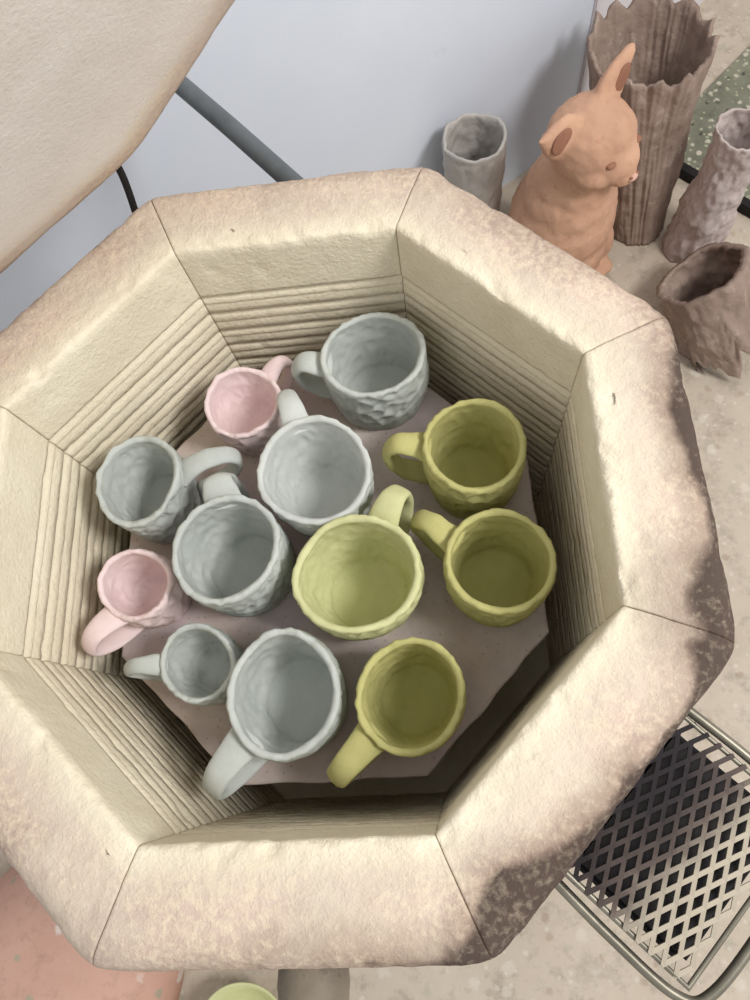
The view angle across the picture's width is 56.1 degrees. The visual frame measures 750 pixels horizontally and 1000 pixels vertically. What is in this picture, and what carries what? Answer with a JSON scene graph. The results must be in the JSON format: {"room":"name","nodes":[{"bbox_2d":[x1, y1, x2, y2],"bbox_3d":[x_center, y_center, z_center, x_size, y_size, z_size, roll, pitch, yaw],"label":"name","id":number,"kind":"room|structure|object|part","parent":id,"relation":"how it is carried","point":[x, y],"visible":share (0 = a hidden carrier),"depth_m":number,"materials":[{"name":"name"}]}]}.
{"room":"art studio","nodes":[
{"label":"art studio","id":0,"kind":"room"},
{"bbox_2d":[0,0,593,331],"bbox_3d":[-0.582,-0.504,0.108,1.997,2.400,0.060,-36,71,-6],"label":"wall","id":1,"kind":"structure","parent":0,"point":[330,87],"depth_m":0.91,"materials":[{"name":"white paint"}]},
{"bbox_2d":[577,0,600,93],"bbox_3d":[0.236,-1.073,0.206,0.012,2.400,0.012,-43,72,-8],"label":"trim","id":2,"kind":"structure","parent":1,"relation":"attached to","point":[596,6],"depth_m":1.18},
{"bbox_2d":[0,0,749,999],"bbox_3d":[0.016,0.216,1.092,4.500,0.050,4.500,-4,71,5],"label":"floor","id":3,"kind":"structure","parent":0,"point":[558,954],"depth_m":0.97,"materials":[{"name":"beige concrete"}]},
{"bbox_2d":[0,866,183,999],"bbox_3d":[-0.418,0.614,0.915,0.312,0.123,0.312,-4,71,5],"label":"board","id":4,"kind":"object","parent":3,"relation":"on","point":[37,961],"visible":0.49,"depth_m":0.87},
{"bbox_2d":[208,982,276,999],"bbox_3d":[-0.162,0.678,0.896,0.125,0.058,0.125,-4,71,5],"label":"bowl","id":5,"kind":"object","parent":3,"relation":"on","point":[239,990],"visible":1,"depth_m":0.90,"materials":[{"name":"ceramic"}]},
{"bbox_2d":[0,0,749,999],"bbox_3d":[-0.078,-0.006,0.548,0.853,1.138,0.549,40,80,17],"label":"kiln","id":6,"kind":"object","parent":3,"relation":"on","point":[108,818],"depth_m":0.45,"materials":[{"name":"stone"}]},
{"bbox_3d":[-0.206,-0.203,0.277,0.318,0.472,0.528,40,80,17],"label":"lid","id":7,"kind":"part","parent":6,"relation":"part of","materials":[{"name":"brick"}]},
{"bbox_2d":[81,549,191,656],"bbox_3d":[-0.202,0.082,0.585,0.094,0.058,0.064,-29,70,-3],"label":"coffee mug","id":8,"kind":"object","parent":6,"relation":"on","point":[138,589],"visible":0.94,"depth_m":0.58,"materials":[{"name":"pink ceramic"}]},
{"bbox_2d":[95,436,242,543],"bbox_3d":[-0.167,-0.007,0.601,0.115,0.078,0.080,-4,71,5],"label":"coffee mug","id":9,"kind":"object","parent":6,"relation":"on","point":[144,486],"visible":0.95,"depth_m":0.59,"materials":[{"name":"grey ceramic"}]},
{"bbox_2d":[123,622,243,705],"bbox_3d":[-0.146,0.128,0.563,0.092,0.058,0.060,19,74,13],"label":"coffee mug","id":10,"kind":"object","parent":6,"relation":"on","point":[196,663],"visible":0.88,"depth_m":0.56,"materials":[{"name":"grey ceramic"}]},
{"bbox_2d":[172,472,295,616],"bbox_3d":[-0.107,0.041,0.572,0.086,0.088,0.108,17,74,12],"label":"coffee mug","id":11,"kind":"object","parent":6,"relation":"on","point":[231,555],"visible":0.98,"depth_m":0.56,"materials":[{"name":"grey ceramic"}]},
{"bbox_3d":[-0.145,-0.345,0.628,0.018,0.043,0.292,-44,72,-9],"label":"lid support rod","id":12,"kind":"part","parent":6,"relation":"part of","materials":[{"name":"grey metal"}]},
{"bbox_2d":[204,355,293,455],"bbox_3d":[-0.108,-0.083,0.630,0.077,0.059,0.082,-4,71,5],"label":"coffee mug","id":13,"kind":"object","parent":6,"relation":"on","point":[241,405],"visible":0.85,"depth_m":0.63,"materials":[{"name":"pink ceramic"}]},
{"bbox_2d":[202,627,347,800],"bbox_3d":[-0.066,0.165,0.527,0.084,0.083,0.129,12,73,11],"label":"coffee mug","id":14,"kind":"object","parent":6,"relation":"on","point":[287,697],"visible":1,"depth_m":0.53,"materials":[{"name":"grey ceramic"}]},
{"bbox_3d":[-0.040,0.304,0.456,0.047,0.047,0.052,-4,71,5],"label":"latch knob","id":15,"kind":"part","parent":6,"relation":"part of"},
{"bbox_2d":[257,389,373,535],"bbox_3d":[-0.046,-0.029,0.591,0.092,0.083,0.130,-4,71,5],"label":"coffee mug","id":16,"kind":"object","parent":6,"relation":"on","point":[314,471],"visible":0.87,"depth_m":0.59,"materials":[{"name":"grey ceramic"}]},
{"bbox_2d":[122,379,548,784],"bbox_3d":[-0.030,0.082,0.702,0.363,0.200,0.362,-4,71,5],"label":"shelf","id":17,"kind":"object","parent":6,"relation":"in","point":[487,657],"depth_m":0.58,"materials":[{"name":"grey ceramic"}]},
{"bbox_2d":[291,484,424,640],"bbox_3d":[-0.010,0.053,0.556,0.099,0.088,0.118,-4,71,5],"label":"coffee mug","id":18,"kind":"object","parent":6,"relation":"on","point":[358,577],"visible":1,"depth_m":0.56,"materials":[{"name":"ceramic"}]},
{"bbox_2d":[291,312,428,429],"bbox_3d":[-0.007,-0.104,0.613,0.110,0.083,0.083,-30,70,-4],"label":"coffee mug","id":19,"kind":"object","parent":6,"relation":"on","point":[374,367],"visible":1,"depth_m":0.61,"materials":[{"name":"grey ceramic"}]},
{"bbox_2d":[327,637,466,787],"bbox_3d":[0.022,0.163,0.517,0.077,0.083,0.117,19,74,13],"label":"coffee mug","id":20,"kind":"object","parent":6,"relation":"on","point":[411,697],"visible":1,"depth_m":0.52,"materials":[{"name":"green ceramic"}]},
{"bbox_2d":[382,398,526,518],"bbox_3d":[0.070,-0.035,0.577,0.106,0.089,0.081,31,77,16],"label":"coffee mug","id":21,"kind":"object","parent":6,"relation":"on","point":[471,454],"visible":1,"depth_m":0.57,"materials":[{"name":"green ceramic"}]},
{"bbox_2d":[410,508,556,626],"bbox_3d":[0.083,0.053,0.545,0.105,0.088,0.091,-4,71,5],"label":"coffee mug","id":22,"kind":"object","parent":6,"relation":"on","point":[500,566],"visible":1,"depth_m":0.54,"materials":[{"name":"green ceramic"}]},
{"bbox_3d":[0.194,0.220,0.440,0.115,0.072,0.145,40,80,17],"label":"expanded metal guard","id":23,"kind":"part","parent":6,"relation":"part of","materials":[{"name":"silver metal"}]},
{"bbox_2d":[441,113,506,210],"bbox_3d":[0.161,-0.498,1.160,0.098,0.253,0.097,-4,71,5],"label":"vase","id":24,"kind":"object","parent":3,"relation":"on","point":[473,144],"visible":0.55,"depth_m":1.07,"materials":[{"name":"grey ceramic"}]},
{"bbox_2d":[509,43,641,275],"bbox_3d":[0.296,-0.465,1.077,0.194,0.383,0.192,-4,71,5],"label":"rabbit figurine","id":25,"kind":"object","parent":3,"relation":"on","point":[590,148],"visible":0.75,"depth_m":0.95,"materials":[{"name":"ceramic"}]},
{"bbox_2d":[587,0,719,245],"bbox_3d":[0.408,-0.595,1.129,0.183,0.318,0.200,2,71,8],"label":"clay vase","id":26,"kind":"object","parent":3,"relation":"on","point":[675,49],"visible":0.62,"depth_m":1.05,"materials":[{"name":"ceramic"}]},
{"bbox_2d":[656,241,749,378],"bbox_3d":[0.549,-0.312,1.098,0.163,0.160,0.204,-44,72,-9],"label":"clay pot","id":27,"kind":"object","parent":3,"relation":"on","point":[704,298],"visible":0.99,"depth_m":1.09,"materials":[{"name":"ceramic"}]},
{"bbox_2d":[662,108,749,262],"bbox_3d":[0.537,-0.484,1.111,0.099,0.252,0.093,29,77,15],"label":"bottle vase","id":28,"kind":"object","parent":3,"relation":"on","point":[706,213],"visible":0.96,"depth_m":1.08,"materials":[{"name":"ceramic"}]},
{"bbox_2d":[679,46,749,217],"bbox_3d":[0.871,-0.549,1.218,0.720,0.018,0.370,41,80,18],"label":"panel","id":29,"kind":"object","parent":3,"relation":"on","point":[731,89],"depth_m":1.31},
{"bbox_3d":[0.750,-0.425,1.190,0.720,0.018,0.020,41,80,18],"label":"frame strip","id":30,"kind":"part","parent":29,"relation":"part of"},
{"bbox_2d":[583,0,703,91],"bbox_3d":[0.691,-1.610,0.338,0.060,2.400,1.407,40,80,17],"label":"wall","id":31,"kind":"structure","parent":0,"point":[604,4],"depth_m":1.17,"materials":[{"name":"white paint"}]}
]}

